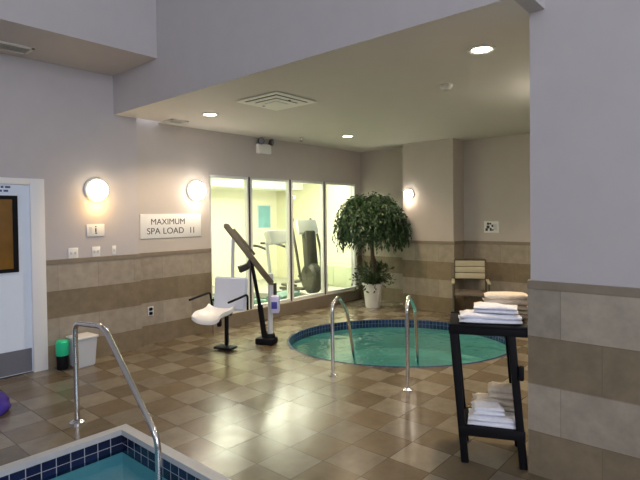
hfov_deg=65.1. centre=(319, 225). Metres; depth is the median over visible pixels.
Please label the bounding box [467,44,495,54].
recessed light
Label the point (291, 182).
window
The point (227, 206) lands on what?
wall
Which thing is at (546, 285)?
trim
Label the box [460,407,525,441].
shelf
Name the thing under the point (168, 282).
trim
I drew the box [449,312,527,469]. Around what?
towel stand
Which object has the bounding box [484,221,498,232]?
sign
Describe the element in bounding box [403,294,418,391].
handrail
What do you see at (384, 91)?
ceiling
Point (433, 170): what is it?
column
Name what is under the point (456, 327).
shelf
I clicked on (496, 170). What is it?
wall
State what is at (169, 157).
wall
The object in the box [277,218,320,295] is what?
elliptical trainer
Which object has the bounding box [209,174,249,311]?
window
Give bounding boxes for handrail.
[69,321,161,479]
[329,296,356,376]
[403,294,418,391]
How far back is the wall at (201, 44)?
4.50 m
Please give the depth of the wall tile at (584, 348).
3.02 m
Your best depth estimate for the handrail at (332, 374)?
5.25 m
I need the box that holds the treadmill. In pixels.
[213,229,299,304]
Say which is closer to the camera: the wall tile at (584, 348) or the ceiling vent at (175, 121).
the wall tile at (584, 348)
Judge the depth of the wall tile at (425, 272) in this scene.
8.64 m
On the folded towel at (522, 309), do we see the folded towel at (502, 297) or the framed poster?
the folded towel at (502, 297)
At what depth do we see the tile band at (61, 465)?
3.67 m
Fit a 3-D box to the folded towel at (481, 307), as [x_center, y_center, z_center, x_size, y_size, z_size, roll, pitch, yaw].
[1.195,0.561,3.410,0.282,0.057,0.165,0,1,21]
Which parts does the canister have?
lid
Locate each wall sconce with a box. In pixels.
[84,178,108,201]
[186,180,205,201]
[404,189,413,199]
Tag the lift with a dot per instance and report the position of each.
(230, 293)
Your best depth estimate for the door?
5.43 m
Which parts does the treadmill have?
handrail, handrail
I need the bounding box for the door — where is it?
[0,177,47,377]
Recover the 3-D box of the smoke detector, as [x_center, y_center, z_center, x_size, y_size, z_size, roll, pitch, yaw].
[1.244,-1.358,4.948,0.124,0.050,0.124,0,1,41]
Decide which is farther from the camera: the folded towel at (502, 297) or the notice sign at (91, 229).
the notice sign at (91, 229)
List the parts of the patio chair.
leg, leg, rail, seat, leg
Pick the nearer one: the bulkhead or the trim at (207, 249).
the bulkhead
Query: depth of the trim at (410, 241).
8.50 m
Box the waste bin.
[66,332,98,367]
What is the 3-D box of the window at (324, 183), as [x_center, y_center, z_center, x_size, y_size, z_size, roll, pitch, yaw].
[0.371,0.238,9.753,0.070,2.110,0.975,0,1,41]
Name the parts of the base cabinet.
door, door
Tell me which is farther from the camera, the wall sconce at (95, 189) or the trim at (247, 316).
the trim at (247, 316)
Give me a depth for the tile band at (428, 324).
7.82 m
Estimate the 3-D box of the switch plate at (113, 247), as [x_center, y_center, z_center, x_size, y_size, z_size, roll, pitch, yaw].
[-2.539,0.308,6.185,0.019,0.110,0.050,0,1,41]
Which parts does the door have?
sign plate, vision pane, vision frame, kick plate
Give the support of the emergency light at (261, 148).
attached to the wall at (169, 157)
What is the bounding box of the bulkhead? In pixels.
[0,0,156,75]
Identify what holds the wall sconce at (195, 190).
attached to the wall at (169, 157)
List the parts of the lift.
armrest, seat, backrest, armrest, control lever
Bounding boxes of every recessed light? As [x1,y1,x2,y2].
[201,112,218,116]
[341,135,353,137]
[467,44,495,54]
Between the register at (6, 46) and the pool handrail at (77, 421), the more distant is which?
the register at (6, 46)
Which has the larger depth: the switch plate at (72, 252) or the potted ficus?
the potted ficus
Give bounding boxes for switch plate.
[68,248,77,258]
[92,246,99,256]
[112,245,115,254]
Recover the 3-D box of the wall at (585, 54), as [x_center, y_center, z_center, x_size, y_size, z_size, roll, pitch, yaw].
[4.128,-1.187,0.992,7.106,5.600,0.360,0,1,41]
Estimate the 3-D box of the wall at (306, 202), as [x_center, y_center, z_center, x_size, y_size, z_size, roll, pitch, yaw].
[0.254,0.040,12.613,3.757,2.800,0.100,0,1,41]
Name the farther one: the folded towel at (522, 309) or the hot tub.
the hot tub
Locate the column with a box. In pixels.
[403,138,463,240]
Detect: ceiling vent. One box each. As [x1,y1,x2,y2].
[163,119,188,123]
[235,92,316,110]
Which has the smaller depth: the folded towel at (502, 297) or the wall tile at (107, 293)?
the folded towel at (502, 297)
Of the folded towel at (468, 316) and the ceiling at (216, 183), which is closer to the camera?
the folded towel at (468, 316)
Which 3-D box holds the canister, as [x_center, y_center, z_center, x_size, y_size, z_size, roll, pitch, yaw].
[-2.883,1.446,5.609,0.136,0.330,0.136,0,1,41]
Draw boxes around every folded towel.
[458,310,522,324]
[468,408,515,429]
[471,401,504,415]
[472,393,513,412]
[473,302,517,313]
[474,301,527,318]
[482,291,527,304]
[488,381,512,399]
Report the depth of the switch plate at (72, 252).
5.81 m
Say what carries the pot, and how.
attached to the potted ficus
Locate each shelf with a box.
[449,312,527,337]
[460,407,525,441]
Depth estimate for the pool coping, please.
3.56 m
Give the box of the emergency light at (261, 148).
[256,137,273,154]
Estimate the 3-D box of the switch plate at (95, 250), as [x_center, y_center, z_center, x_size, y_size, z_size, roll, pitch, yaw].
[-2.685,0.318,6.018,0.019,0.120,0.098,0,1,41]
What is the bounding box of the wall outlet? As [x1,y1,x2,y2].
[148,306,153,315]
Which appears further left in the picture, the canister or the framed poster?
the canister
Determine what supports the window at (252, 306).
in the wall at (169, 157)
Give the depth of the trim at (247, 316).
8.62 m
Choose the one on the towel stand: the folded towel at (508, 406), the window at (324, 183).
the folded towel at (508, 406)
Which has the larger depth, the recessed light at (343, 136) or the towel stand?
the recessed light at (343, 136)
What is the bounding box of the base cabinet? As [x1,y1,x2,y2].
[318,262,350,287]
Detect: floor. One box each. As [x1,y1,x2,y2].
[0,298,549,479]
[212,277,344,305]
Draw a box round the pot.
[362,282,382,307]
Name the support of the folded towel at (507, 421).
on the towel stand
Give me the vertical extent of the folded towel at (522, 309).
0.093 m
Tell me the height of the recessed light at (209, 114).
0.014 m
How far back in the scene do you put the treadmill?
8.99 m
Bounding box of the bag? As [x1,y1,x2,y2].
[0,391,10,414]
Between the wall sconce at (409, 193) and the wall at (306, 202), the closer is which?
the wall sconce at (409, 193)
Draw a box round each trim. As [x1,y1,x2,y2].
[46,254,140,264]
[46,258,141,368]
[139,248,210,256]
[141,252,211,345]
[212,289,358,330]
[357,243,361,297]
[361,238,529,244]
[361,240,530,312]
[527,279,639,297]
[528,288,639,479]
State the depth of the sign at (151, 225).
6.87 m
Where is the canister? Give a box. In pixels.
[55,339,68,369]
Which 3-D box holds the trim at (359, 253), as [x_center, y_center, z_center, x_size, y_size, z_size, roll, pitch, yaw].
[0.798,0.895,10.150,0.014,1.170,0.155,0,1,41]
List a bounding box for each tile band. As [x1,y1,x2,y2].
[0,435,199,479]
[287,319,505,366]
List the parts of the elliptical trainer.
frame, handle, handle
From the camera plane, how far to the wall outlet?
6.65 m
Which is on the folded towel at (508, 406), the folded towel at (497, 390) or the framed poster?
the folded towel at (497, 390)
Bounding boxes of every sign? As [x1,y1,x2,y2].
[86,224,104,236]
[140,214,200,238]
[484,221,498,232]
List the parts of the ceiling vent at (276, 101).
plate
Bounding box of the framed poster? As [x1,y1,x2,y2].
[257,205,270,228]
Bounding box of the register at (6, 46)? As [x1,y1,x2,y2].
[0,41,34,54]
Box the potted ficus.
[332,191,411,307]
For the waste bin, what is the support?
on the floor at (249, 411)
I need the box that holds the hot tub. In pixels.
[292,327,505,365]
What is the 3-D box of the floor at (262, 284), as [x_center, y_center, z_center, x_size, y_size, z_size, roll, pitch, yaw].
[-1.578,1.526,10.606,3.857,0.050,5.600,0,1,41]
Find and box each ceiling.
[115,0,529,151]
[211,178,302,191]
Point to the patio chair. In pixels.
(479, 272)
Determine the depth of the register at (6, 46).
5.09 m
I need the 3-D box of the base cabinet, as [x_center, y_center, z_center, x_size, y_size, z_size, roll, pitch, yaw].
[0.461,1.198,12.064,1.600,0.500,0.485,0,1,41]
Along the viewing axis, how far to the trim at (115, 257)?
5.96 m
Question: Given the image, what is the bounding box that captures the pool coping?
[0,424,230,479]
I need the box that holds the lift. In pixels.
[189,223,279,350]
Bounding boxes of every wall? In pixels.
[0,53,138,259]
[113,0,544,114]
[136,118,360,312]
[211,189,276,285]
[276,183,350,278]
[360,133,529,241]
[529,0,639,287]
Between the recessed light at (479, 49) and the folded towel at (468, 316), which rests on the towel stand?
the folded towel at (468, 316)
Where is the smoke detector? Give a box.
[440,83,451,90]
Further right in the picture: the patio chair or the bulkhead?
the patio chair
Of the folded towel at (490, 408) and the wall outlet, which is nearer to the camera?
the folded towel at (490, 408)
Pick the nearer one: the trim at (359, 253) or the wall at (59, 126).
the wall at (59, 126)
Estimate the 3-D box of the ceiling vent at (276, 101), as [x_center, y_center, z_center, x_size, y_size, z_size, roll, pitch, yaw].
[-0.482,-1.354,5.543,0.640,0.040,0.640,0,1,40]
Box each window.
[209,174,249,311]
[248,177,290,308]
[287,180,324,300]
[323,182,355,293]
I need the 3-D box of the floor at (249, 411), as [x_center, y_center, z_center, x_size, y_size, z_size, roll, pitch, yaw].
[0.703,1.656,0.962,12.200,0.001,14.300,0,1,41]
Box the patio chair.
[452,258,490,311]

